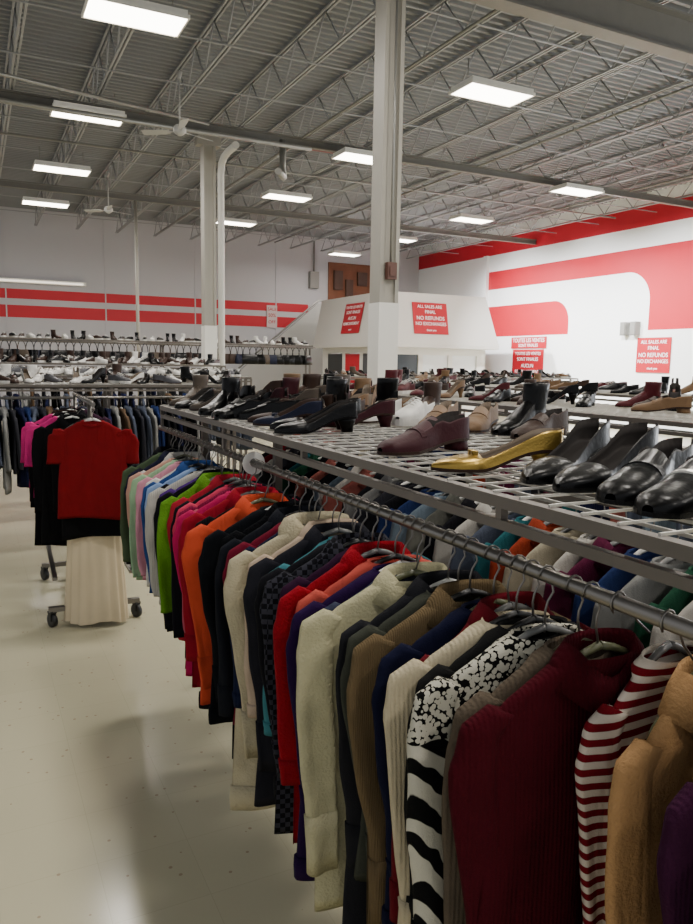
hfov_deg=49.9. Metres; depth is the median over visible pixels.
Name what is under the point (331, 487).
clothes hanger
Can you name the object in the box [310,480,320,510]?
clothes hanger
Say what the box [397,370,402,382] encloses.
boot
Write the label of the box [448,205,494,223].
ceiling light
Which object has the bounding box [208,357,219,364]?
sneaker
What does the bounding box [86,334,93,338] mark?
sneaker
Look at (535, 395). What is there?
boot
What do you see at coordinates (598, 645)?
clothes hanger
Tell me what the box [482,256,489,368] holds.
trim
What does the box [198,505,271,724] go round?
sweater
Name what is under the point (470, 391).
loafer
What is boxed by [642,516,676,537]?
sweater
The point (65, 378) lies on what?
clothing rack
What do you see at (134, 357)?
boot
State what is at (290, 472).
clothes hanger
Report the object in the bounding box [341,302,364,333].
wall sign
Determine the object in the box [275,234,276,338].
trim
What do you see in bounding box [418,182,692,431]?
wall
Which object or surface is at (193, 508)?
cardigan
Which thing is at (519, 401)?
boot
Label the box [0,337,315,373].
rack
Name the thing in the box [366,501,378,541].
clothes hanger
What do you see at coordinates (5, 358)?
loafer
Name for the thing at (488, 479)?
sweater
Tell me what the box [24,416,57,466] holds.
sweater
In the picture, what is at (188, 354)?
boot
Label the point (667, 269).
wall graphic
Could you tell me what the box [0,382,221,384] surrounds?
wire shelf
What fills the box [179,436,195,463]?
clothes hanger
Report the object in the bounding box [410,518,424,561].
clothes hanger
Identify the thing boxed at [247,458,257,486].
clothes hanger
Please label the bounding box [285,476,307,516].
clothes hanger
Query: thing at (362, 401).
loafer
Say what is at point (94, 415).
sweater
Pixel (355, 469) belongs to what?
shirt
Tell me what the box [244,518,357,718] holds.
blouse
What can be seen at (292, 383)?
boot
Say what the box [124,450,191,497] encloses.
shirt
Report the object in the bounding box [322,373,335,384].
boot
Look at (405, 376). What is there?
boot
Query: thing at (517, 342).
wall sign
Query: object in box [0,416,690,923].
floor
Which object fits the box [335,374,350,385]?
boot
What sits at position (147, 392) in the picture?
sweater
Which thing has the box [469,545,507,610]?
clothes hanger
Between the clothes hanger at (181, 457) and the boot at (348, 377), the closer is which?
the clothes hanger at (181, 457)
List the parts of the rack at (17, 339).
shelf frame, hanging rail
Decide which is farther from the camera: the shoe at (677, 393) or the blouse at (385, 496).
the shoe at (677, 393)
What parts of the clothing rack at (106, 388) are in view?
hanging rail, shelf frame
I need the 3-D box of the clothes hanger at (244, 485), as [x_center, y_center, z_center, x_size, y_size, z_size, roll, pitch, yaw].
[-0.355,0.073,2.641,0.316,0.196,0.014,-2,8,-22]
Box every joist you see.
[0,49,14,177]
[7,0,28,88]
[33,159,57,225]
[53,64,97,183]
[75,165,110,229]
[92,0,148,102]
[107,79,172,189]
[115,172,161,232]
[153,183,200,236]
[158,91,243,195]
[169,0,270,113]
[189,184,253,239]
[216,103,308,196]
[224,189,296,242]
[240,0,375,126]
[252,114,367,206]
[258,195,336,245]
[290,200,371,248]
[295,125,422,211]
[305,0,502,136]
[321,204,412,251]
[335,135,473,215]
[350,209,446,251]
[364,17,581,146]
[399,213,479,251]
[400,143,519,211]
[406,217,511,258]
[410,151,565,224]
[419,0,692,155]
[445,159,607,228]
[471,54,692,163]
[478,166,646,231]
[510,173,683,235]
[518,76,692,171]
[563,107,692,178]
[604,132,692,185]
[643,153,692,191]
[680,170,692,197]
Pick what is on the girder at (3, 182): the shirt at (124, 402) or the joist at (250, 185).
the joist at (250, 185)
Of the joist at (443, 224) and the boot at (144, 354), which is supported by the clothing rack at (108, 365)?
the boot at (144, 354)
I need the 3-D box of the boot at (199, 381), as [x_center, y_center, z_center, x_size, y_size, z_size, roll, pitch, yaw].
[-0.769,-0.359,3.725,0.082,0.151,0.261,3,8,17]
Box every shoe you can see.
[21,368,34,382]
[72,367,79,379]
[81,368,106,382]
[119,372,143,383]
[137,373,149,383]
[174,387,213,408]
[187,391,220,408]
[189,392,219,410]
[200,371,217,383]
[217,370,230,383]
[226,392,237,404]
[240,385,255,398]
[247,398,316,422]
[253,400,323,425]
[257,389,270,396]
[261,391,272,399]
[263,380,282,392]
[269,387,288,398]
[270,400,352,429]
[274,401,357,433]
[295,388,320,400]
[315,385,325,392]
[321,394,335,406]
[324,399,394,426]
[346,384,349,398]
[346,397,360,411]
[350,393,368,407]
[352,388,370,395]
[362,384,376,408]
[410,381,434,395]
[416,376,438,389]
[431,428,563,472]
[441,380,464,397]
[450,375,470,381]
[468,382,509,400]
[480,373,489,378]
[510,381,549,401]
[511,381,540,397]
[514,377,533,387]
[520,418,609,484]
[547,384,578,404]
[552,422,658,492]
[558,380,589,389]
[566,382,597,401]
[668,384,680,410]
[671,378,678,389]
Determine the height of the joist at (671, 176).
0.568 m
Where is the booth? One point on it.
(471, 330)
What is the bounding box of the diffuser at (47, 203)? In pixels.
[23,200,67,207]
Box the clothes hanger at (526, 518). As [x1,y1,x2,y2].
[522,490,538,520]
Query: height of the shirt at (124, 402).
0.585 m
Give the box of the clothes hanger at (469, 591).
[451,537,492,600]
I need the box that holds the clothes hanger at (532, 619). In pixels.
[507,559,557,629]
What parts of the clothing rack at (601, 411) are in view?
shelf frame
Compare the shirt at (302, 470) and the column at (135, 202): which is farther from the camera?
the column at (135, 202)
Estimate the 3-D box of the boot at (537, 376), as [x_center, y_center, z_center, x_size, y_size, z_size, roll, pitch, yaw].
[1.899,-0.814,7.463,0.081,0.148,0.256,5,8,25]
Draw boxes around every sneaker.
[0,373,10,382]
[6,372,20,377]
[9,332,17,336]
[11,365,26,373]
[26,332,34,337]
[35,355,47,361]
[48,355,66,362]
[65,366,80,374]
[69,356,74,362]
[74,356,85,362]
[75,366,91,374]
[85,357,94,362]
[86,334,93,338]
[92,335,102,339]
[95,356,107,362]
[102,334,109,339]
[108,372,130,383]
[109,356,117,363]
[121,367,128,374]
[126,368,134,375]
[134,367,144,373]
[140,357,149,363]
[147,367,155,375]
[155,367,169,374]
[165,367,172,375]
[166,357,179,363]
[184,338,194,341]
[191,357,200,364]
[194,367,212,374]
[198,358,204,364]
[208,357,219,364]
[208,367,216,375]
[234,368,240,376]
[391,396,434,425]
[397,380,414,393]
[398,378,423,385]
[413,380,423,389]
[417,380,448,392]
[449,374,456,381]
[455,382,484,394]
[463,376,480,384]
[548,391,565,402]
[558,372,567,377]
[597,381,626,392]
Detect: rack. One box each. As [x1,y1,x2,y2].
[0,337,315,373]
[0,362,225,465]
[0,382,240,468]
[40,392,141,626]
[47,375,255,471]
[158,405,692,640]
[321,375,578,436]
[350,389,692,449]
[412,380,692,406]
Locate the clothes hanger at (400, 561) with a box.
[379,515,415,570]
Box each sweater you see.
[7,409,23,473]
[18,392,23,407]
[23,393,31,407]
[23,406,31,421]
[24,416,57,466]
[38,406,46,419]
[41,392,45,406]
[51,419,132,540]
[52,393,61,408]
[75,392,83,406]
[84,409,111,423]
[92,393,101,407]
[96,406,105,417]
[104,408,111,421]
[110,406,120,428]
[120,452,162,561]
[124,405,137,464]
[125,446,187,569]
[129,459,201,579]
[130,449,225,473]
[132,408,146,462]
[135,461,181,579]
[137,405,152,457]
[139,395,145,406]
[141,460,217,592]
[145,471,200,604]
[146,378,155,406]
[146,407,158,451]
[154,469,241,631]
[155,395,166,405]
[157,391,166,395]
[157,472,238,613]
[159,477,282,496]
[160,468,263,488]
[164,393,172,404]
[167,474,256,640]
[170,480,302,657]
[172,483,297,639]
[172,491,240,675]
[178,486,278,687]
[181,493,288,704]
[193,412,200,452]
[195,495,295,708]
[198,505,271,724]
[215,505,323,758]
[216,427,221,445]
[216,500,324,565]
[223,511,349,810]
[230,524,303,708]
[236,432,240,448]
[241,452,268,473]
[243,522,412,806]
[254,540,424,797]
[258,448,299,484]
[259,532,427,833]
[262,535,430,735]
[273,541,450,843]
[276,547,411,613]
[283,453,311,471]
[286,561,415,880]
[288,457,327,494]
[294,459,336,498]
[296,562,446,911]
[303,461,353,500]
[322,469,374,511]
[335,569,482,923]
[342,426,364,452]
[342,473,383,512]
[346,579,570,923]
[350,430,363,455]
[371,599,576,923]
[380,429,401,461]
[383,610,556,923]
[389,492,447,543]
[404,494,463,553]
[406,623,582,923]
[407,460,419,471]
[432,447,444,477]
[441,634,621,923]
[448,628,644,923]
[452,436,495,482]
[465,445,496,483]
[472,475,485,488]
[485,471,498,489]
[489,518,562,582]
[514,464,530,495]
[531,533,596,596]
[562,505,578,512]
[571,548,662,626]
[575,640,692,923]
[579,503,609,520]
[605,654,692,923]
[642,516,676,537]
[649,601,692,645]
[656,782,692,923]
[676,523,692,541]
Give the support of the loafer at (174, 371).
on the clothing rack at (65, 378)
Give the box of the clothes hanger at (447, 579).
[430,529,456,586]
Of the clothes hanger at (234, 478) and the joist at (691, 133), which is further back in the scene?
the joist at (691, 133)
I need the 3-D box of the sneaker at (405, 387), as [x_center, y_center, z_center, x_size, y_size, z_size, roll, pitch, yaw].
[0.447,-0.567,5.606,0.091,0.103,0.285,6,9,35]
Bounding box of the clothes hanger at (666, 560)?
[659,524,682,563]
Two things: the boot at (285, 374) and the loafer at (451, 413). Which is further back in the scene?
the boot at (285, 374)
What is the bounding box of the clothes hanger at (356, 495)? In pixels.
[350,495,361,538]
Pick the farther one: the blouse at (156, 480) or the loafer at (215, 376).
the loafer at (215, 376)
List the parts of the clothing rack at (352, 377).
shelf frame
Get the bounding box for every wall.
[0,206,419,405]
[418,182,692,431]
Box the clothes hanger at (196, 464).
[188,439,204,467]
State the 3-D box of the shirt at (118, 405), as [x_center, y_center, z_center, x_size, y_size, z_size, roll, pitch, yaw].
[-3.124,-0.812,10.277,0.084,0.690,0.512,-2,8,-19]
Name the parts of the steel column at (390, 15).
casing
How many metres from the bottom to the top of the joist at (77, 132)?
0.568 m
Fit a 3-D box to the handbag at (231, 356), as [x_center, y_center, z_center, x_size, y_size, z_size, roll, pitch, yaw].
[-2.182,-2.077,14.403,0.260,0.356,0.100,-5,10,-38]
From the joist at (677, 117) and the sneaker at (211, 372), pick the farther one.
the joist at (677, 117)
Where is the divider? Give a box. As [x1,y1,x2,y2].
[242,451,264,474]
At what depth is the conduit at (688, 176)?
18.71 m
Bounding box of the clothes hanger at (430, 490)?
[426,459,441,491]
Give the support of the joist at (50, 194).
on the girder at (3, 182)
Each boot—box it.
[0,348,3,358]
[0,364,11,375]
[7,349,19,361]
[11,349,27,361]
[18,365,36,381]
[32,349,37,361]
[46,350,53,362]
[51,330,61,337]
[66,350,75,357]
[70,330,75,338]
[77,330,85,338]
[80,350,85,356]
[99,351,111,362]
[105,364,121,382]
[110,331,116,339]
[110,352,116,359]
[122,352,129,363]
[127,351,137,363]
[135,332,139,340]
[141,352,147,357]
[148,353,156,363]
[159,353,163,360]
[162,353,170,363]
[165,333,169,341]
[172,333,177,341]
[177,375,208,402]
[179,334,184,341]
[180,366,193,381]
[186,352,193,364]
[198,377,240,414]
[204,354,212,364]
[229,335,234,342]
[254,336,264,343]
[281,337,289,344]
[282,377,299,394]
[283,373,300,383]
[288,337,295,344]
[292,337,303,344]
[299,374,321,390]
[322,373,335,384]
[323,378,347,402]
[327,376,342,378]
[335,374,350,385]
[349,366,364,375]
[352,378,371,394]
[371,370,397,386]
[371,378,398,401]
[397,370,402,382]
[402,369,409,380]
[422,382,441,404]
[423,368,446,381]
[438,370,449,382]
[447,368,453,375]
[460,368,466,374]
[471,370,476,378]
[490,383,549,435]
[510,370,532,384]
[517,379,536,404]
[534,373,540,381]
[538,369,545,377]
[615,382,662,406]
[661,376,669,393]
[673,377,692,394]
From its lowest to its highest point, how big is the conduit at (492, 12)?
0.038 m
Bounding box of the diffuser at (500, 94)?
[453,83,530,105]
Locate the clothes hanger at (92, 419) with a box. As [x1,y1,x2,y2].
[85,402,99,420]
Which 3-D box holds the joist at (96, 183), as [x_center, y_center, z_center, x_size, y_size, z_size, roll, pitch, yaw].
[-7.033,-7.154,20.462,0.080,0.568,6.267,-3,9,-26]
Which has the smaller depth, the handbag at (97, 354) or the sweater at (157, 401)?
the sweater at (157, 401)
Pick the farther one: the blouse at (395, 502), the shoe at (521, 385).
the shoe at (521, 385)
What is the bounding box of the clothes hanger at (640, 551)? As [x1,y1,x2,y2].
[634,522,654,554]
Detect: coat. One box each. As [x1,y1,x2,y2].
[28,410,75,493]
[29,412,78,545]
[31,414,86,544]
[59,407,98,418]
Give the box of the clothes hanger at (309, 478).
[304,478,314,511]
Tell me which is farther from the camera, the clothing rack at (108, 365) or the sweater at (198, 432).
the clothing rack at (108, 365)
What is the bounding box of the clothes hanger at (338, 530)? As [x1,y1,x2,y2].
[322,489,351,535]
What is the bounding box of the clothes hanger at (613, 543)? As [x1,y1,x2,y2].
[610,512,626,545]
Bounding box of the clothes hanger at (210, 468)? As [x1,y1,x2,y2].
[198,443,215,472]
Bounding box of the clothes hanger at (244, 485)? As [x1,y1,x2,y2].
[233,456,254,488]
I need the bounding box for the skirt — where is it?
[63,536,128,625]
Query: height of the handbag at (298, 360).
0.356 m
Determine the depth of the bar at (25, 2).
10.04 m
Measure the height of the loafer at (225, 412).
0.086 m
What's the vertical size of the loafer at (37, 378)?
0.084 m
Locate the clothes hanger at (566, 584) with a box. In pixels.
[554,575,592,649]
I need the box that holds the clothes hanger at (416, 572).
[395,521,434,580]
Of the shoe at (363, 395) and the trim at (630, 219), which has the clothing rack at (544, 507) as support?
the shoe at (363, 395)
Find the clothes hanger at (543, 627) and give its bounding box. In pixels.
[517,565,574,639]
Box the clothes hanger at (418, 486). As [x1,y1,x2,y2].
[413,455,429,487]
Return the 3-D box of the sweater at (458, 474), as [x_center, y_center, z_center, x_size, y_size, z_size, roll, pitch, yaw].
[0.837,0.184,4.532,0.512,0.690,0.084,-3,9,-26]
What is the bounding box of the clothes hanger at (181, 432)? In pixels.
[175,432,194,457]
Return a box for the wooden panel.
[308,241,369,299]
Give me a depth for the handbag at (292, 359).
14.92 m
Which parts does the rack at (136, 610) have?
hanging rail, frame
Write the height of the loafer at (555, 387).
0.084 m
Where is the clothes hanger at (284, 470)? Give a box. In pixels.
[265,470,289,509]
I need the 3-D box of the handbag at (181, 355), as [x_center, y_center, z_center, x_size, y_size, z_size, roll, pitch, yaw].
[-3.113,-2.031,13.942,0.100,0.356,0.260,8,10,41]
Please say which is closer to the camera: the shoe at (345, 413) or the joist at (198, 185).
the shoe at (345, 413)
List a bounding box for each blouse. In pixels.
[4,395,8,412]
[20,414,52,487]
[30,392,34,406]
[44,395,49,407]
[46,420,138,519]
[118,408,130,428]
[126,458,197,525]
[130,395,135,407]
[144,466,222,509]
[146,465,219,586]
[147,395,155,407]
[167,412,177,445]
[173,414,183,445]
[181,416,186,445]
[182,490,231,632]
[186,411,197,451]
[222,522,280,724]
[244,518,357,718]
[254,449,289,479]
[295,554,431,612]
[313,467,352,500]
[324,574,416,610]
[340,586,482,881]
[354,481,417,522]
[358,432,369,455]
[363,485,427,531]
[376,488,441,537]
[389,591,591,923]
[404,615,581,923]
[420,451,432,472]
[449,512,522,569]
[474,515,531,578]
[502,527,585,591]
[531,489,543,493]
[590,556,692,630]
[609,507,624,522]
[633,565,692,647]
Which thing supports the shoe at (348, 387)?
on the clothing rack at (544, 507)
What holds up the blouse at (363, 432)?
hanging from the clothes hanger
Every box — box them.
[619,322,629,335]
[629,321,640,334]
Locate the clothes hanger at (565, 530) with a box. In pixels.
[560,505,579,532]
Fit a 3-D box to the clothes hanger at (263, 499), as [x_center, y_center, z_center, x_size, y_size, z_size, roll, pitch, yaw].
[-0.267,0.110,2.379,0.316,0.196,0.014,-3,9,-28]
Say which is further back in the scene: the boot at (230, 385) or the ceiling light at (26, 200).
the ceiling light at (26, 200)
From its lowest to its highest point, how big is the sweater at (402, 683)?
0.776 m
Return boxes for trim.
[0,288,307,312]
[0,304,295,327]
[1,207,8,348]
[103,217,107,350]
[194,226,195,367]
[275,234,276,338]
[419,194,692,269]
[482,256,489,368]
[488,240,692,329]
[488,301,567,336]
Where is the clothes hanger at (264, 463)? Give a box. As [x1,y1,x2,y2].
[262,463,271,492]
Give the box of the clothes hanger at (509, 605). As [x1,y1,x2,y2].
[493,549,534,611]
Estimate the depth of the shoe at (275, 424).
2.50 m
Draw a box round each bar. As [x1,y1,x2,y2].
[0,49,692,177]
[0,114,656,212]
[0,145,598,224]
[0,166,556,233]
[0,194,492,246]
[0,209,458,253]
[11,0,692,143]
[406,4,692,81]
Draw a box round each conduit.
[0,132,615,218]
[160,9,498,231]
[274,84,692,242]
[400,174,692,248]
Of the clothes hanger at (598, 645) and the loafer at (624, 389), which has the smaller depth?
the clothes hanger at (598, 645)
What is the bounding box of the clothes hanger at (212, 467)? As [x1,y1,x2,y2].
[201,442,220,470]
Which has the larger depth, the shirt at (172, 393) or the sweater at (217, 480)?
the shirt at (172, 393)
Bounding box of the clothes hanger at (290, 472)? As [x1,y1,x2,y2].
[287,472,298,505]
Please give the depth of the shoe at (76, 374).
6.99 m
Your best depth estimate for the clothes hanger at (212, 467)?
3.06 m
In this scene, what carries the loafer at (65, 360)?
on the clothing rack at (108, 365)
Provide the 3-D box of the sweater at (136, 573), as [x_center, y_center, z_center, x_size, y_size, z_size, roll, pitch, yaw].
[-0.715,0.253,3.354,0.517,0.527,0.072,-3,9,-26]
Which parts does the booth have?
door, panel, door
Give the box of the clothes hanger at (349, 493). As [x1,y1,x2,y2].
[344,493,356,532]
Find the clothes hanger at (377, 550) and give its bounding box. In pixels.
[361,505,393,558]
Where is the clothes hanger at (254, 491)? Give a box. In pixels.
[241,460,263,495]
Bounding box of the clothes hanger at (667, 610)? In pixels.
[646,609,692,739]
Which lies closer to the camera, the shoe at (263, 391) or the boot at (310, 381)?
the shoe at (263, 391)
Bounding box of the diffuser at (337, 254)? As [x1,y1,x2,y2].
[329,253,358,256]
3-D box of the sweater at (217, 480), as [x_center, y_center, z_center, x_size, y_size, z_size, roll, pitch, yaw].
[-0.426,0.360,2.827,0.496,0.629,0.087,-1,8,-14]
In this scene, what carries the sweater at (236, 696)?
hanging from the clothes hanger at (315, 480)
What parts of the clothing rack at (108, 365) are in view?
shelf frame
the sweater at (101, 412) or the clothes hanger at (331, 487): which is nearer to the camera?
the clothes hanger at (331, 487)
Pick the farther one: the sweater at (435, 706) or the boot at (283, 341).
the boot at (283, 341)
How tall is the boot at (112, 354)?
0.159 m
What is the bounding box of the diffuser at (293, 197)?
[263,193,310,201]
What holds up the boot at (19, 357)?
on the clothing rack at (108, 365)
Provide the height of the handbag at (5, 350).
0.356 m
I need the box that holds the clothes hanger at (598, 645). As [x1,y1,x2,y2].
[580,581,627,656]
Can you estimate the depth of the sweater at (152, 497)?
2.92 m
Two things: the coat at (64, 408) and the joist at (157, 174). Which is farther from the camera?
the joist at (157, 174)
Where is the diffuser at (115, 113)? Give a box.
[52,111,120,125]
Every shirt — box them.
[0,407,11,494]
[0,415,3,468]
[6,392,12,408]
[12,393,21,408]
[15,406,28,487]
[30,406,40,421]
[33,393,41,406]
[46,406,53,414]
[51,392,59,405]
[63,393,70,406]
[96,378,101,401]
[112,393,118,405]
[117,391,120,407]
[120,393,128,407]
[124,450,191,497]
[128,391,132,405]
[141,452,204,472]
[151,405,165,446]
[158,405,170,445]
[167,391,175,395]
[199,421,210,459]
[211,426,220,440]
[238,425,253,449]
[246,446,290,473]
[269,451,299,485]
[282,454,320,494]
[318,466,362,505]
[323,427,332,442]
[344,475,403,518]
[397,457,406,467]
[422,498,478,561]
[433,503,495,566]
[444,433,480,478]
[498,456,531,495]
[543,537,635,619]
[625,511,642,528]
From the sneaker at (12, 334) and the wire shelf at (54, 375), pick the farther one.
the sneaker at (12, 334)
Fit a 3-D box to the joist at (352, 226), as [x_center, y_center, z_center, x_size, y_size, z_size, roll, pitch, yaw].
[-0.589,-7.471,23.657,0.080,0.568,6.267,-3,9,-26]
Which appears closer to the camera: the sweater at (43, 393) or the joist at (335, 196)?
the sweater at (43, 393)
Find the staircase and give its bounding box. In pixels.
[238,300,322,391]
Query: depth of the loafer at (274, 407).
2.86 m
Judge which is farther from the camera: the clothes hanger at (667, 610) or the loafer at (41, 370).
the loafer at (41, 370)
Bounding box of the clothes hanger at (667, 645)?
[610,591,692,696]
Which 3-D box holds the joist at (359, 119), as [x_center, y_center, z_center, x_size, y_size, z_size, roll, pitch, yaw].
[-1.026,-6.520,16.521,0.080,0.568,6.267,-3,9,-26]
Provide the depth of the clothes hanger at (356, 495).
1.88 m
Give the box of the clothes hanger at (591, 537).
[586,505,604,539]
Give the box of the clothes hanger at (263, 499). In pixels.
[250,465,277,503]
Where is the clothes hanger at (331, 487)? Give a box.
[327,487,337,521]
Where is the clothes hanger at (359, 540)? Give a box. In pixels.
[343,498,370,547]
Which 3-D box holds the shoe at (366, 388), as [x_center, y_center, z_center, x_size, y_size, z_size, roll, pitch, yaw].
[0.084,-0.261,3.169,0.090,0.133,0.282,3,8,17]
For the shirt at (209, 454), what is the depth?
6.89 m
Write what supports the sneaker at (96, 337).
on the rack at (17, 339)
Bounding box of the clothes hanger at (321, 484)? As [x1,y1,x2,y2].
[303,484,329,526]
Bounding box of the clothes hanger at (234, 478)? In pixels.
[222,450,239,481]
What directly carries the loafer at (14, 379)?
on the clothing rack at (106, 388)
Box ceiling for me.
[0,0,692,247]
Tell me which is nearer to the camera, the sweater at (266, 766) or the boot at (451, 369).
the sweater at (266, 766)
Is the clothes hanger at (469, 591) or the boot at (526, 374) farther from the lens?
the boot at (526, 374)
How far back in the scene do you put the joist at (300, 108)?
15.14 m
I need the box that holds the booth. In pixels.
[313,292,498,416]
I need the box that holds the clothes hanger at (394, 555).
[374,510,415,563]
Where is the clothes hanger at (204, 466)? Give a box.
[195,440,213,468]
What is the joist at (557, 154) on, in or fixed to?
on the girder at (320, 145)
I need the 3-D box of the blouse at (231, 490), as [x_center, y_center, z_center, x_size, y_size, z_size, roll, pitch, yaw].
[-0.339,0.376,2.635,0.503,0.567,0.072,-3,9,-29]
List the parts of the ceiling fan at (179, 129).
blade, motor, blade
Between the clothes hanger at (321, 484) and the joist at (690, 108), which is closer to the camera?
the clothes hanger at (321, 484)
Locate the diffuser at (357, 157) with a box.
[334,152,371,163]
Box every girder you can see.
[0,88,692,208]
[0,179,536,244]
[464,0,692,64]
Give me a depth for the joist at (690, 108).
14.26 m
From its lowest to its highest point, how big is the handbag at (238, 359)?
0.356 m
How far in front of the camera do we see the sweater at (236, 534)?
2.23 m
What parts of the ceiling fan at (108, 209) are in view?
blade, motor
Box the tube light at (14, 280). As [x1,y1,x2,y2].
[0,277,85,286]
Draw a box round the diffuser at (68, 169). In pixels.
[34,164,89,175]
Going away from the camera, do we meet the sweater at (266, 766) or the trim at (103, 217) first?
the sweater at (266, 766)
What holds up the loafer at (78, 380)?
on the clothing rack at (106, 388)
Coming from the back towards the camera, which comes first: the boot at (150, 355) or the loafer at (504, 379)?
the boot at (150, 355)
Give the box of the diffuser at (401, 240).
[400,239,413,242]
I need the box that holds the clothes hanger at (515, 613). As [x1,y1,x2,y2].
[489,554,535,624]
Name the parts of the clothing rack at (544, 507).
hanging rail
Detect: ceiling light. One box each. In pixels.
[21,196,69,208]
[32,153,91,176]
[49,84,126,126]
[81,0,189,37]
[216,214,256,226]
[260,182,312,202]
[327,250,361,256]
[331,132,372,164]
[400,236,417,242]
[448,58,535,107]
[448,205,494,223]
[548,173,604,196]
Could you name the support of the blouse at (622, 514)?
hanging from the clothes hanger
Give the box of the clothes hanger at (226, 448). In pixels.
[209,448,229,480]
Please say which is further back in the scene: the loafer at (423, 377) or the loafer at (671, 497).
the loafer at (423, 377)
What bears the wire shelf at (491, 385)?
attached to the clothing rack at (623, 395)
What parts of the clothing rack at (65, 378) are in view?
shelf frame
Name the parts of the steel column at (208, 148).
casing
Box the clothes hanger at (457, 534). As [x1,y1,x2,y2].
[451,533,466,579]
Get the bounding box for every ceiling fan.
[84,172,130,214]
[141,71,211,140]
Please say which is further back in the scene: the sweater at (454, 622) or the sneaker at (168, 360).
the sneaker at (168, 360)
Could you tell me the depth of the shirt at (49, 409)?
6.36 m
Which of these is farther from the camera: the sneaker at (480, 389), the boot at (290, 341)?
the boot at (290, 341)
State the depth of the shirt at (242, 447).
8.94 m
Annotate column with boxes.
[134,201,139,403]
[194,129,220,456]
[367,0,405,385]
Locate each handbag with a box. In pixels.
[0,340,8,355]
[6,340,16,356]
[17,340,29,356]
[26,340,33,355]
[39,341,50,356]
[50,341,61,355]
[58,342,66,356]
[65,342,77,356]
[81,343,92,357]
[89,342,98,356]
[95,342,103,356]
[104,343,111,357]
[110,343,119,358]
[119,343,127,357]
[154,345,164,358]
[175,344,183,359]
[183,345,193,358]
[225,346,229,363]
[229,346,236,363]
[235,346,242,363]
[242,347,251,363]
[249,347,258,363]
[255,347,265,363]
[263,347,269,364]
[268,348,276,364]
[274,348,283,364]
[280,348,289,364]
[287,348,294,364]
[292,347,301,364]
[303,349,311,364]
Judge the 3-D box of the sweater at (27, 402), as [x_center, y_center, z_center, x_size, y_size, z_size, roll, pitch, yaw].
[-3.396,-0.469,7.929,0.084,0.514,0.494,-2,8,-22]
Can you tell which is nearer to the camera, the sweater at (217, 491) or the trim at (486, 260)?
the sweater at (217, 491)
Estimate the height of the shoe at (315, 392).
0.125 m
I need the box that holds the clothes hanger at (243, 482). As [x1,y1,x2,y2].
[230,454,254,486]
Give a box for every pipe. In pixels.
[0,72,209,125]
[0,98,311,150]
[217,141,238,456]
[275,139,286,180]
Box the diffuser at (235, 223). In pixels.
[216,221,254,226]
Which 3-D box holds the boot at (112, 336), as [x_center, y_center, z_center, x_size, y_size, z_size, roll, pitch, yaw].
[-4.245,-2.302,13.562,0.083,0.153,0.264,-4,9,-35]
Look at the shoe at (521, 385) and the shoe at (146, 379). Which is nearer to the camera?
the shoe at (146, 379)
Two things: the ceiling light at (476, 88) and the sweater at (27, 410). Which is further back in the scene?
the ceiling light at (476, 88)
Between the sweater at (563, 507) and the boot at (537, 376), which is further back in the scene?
the boot at (537, 376)
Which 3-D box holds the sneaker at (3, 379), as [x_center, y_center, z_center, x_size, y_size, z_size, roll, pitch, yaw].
[-2.967,-0.722,6.370,0.249,0.090,0.079,4,8,20]
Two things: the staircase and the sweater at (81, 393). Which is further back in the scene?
the staircase
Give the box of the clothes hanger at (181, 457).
[173,433,193,459]
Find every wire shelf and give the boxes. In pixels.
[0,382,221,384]
[14,362,186,364]
[54,375,244,376]
[162,405,692,538]
[321,375,548,377]
[350,389,692,422]
[412,380,691,396]
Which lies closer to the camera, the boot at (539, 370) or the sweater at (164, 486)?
the sweater at (164, 486)
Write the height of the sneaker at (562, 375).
0.103 m
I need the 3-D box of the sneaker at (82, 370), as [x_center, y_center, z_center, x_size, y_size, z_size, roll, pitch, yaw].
[-2.924,-1.014,8.257,0.087,0.099,0.272,3,8,12]
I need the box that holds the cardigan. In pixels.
[178,485,260,668]
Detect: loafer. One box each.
[0,356,10,361]
[10,374,19,383]
[24,356,31,361]
[32,372,44,381]
[38,367,45,372]
[40,373,62,381]
[47,368,53,374]
[52,367,69,374]
[63,358,69,362]
[63,368,72,374]
[69,375,91,383]
[77,357,91,362]
[84,368,95,374]
[110,372,137,382]
[115,357,123,363]
[133,358,142,363]
[153,374,180,383]
[154,358,163,363]
[163,368,179,375]
[169,390,220,405]
[170,358,185,363]
[208,374,219,382]
[211,398,278,417]
[213,395,260,418]
[237,400,300,419]
[279,396,297,401]
[358,398,364,410]
[360,398,401,422]
[377,415,469,455]
[397,397,413,407]
[398,396,423,400]
[416,375,427,381]
[418,400,457,423]
[425,411,464,420]
[439,376,449,382]
[464,385,475,397]
[468,402,498,432]
[469,378,489,384]
[481,387,495,395]
[483,388,510,402]
[490,377,507,383]
[510,408,567,438]
[548,380,560,385]
[549,381,577,389]
[575,392,595,406]
[595,437,692,505]
[598,381,613,386]
[610,384,638,392]
[629,385,661,394]
[631,396,692,413]
[632,395,667,406]
[633,455,692,519]
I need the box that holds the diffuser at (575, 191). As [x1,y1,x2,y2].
[551,187,601,196]
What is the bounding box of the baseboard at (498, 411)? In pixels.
[498,411,692,432]
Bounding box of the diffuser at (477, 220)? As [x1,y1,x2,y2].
[452,217,489,223]
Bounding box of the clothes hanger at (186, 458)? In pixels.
[175,435,195,461]
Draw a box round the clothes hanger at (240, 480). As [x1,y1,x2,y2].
[229,452,254,483]
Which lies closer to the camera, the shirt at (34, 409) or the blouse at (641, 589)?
the blouse at (641, 589)
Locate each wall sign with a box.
[267,305,276,327]
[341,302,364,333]
[412,302,448,334]
[511,336,546,348]
[512,349,543,376]
[635,337,671,372]
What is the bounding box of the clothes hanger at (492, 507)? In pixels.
[490,471,504,509]
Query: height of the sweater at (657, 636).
0.585 m
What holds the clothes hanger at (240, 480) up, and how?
hanging from the clothing rack at (544, 507)

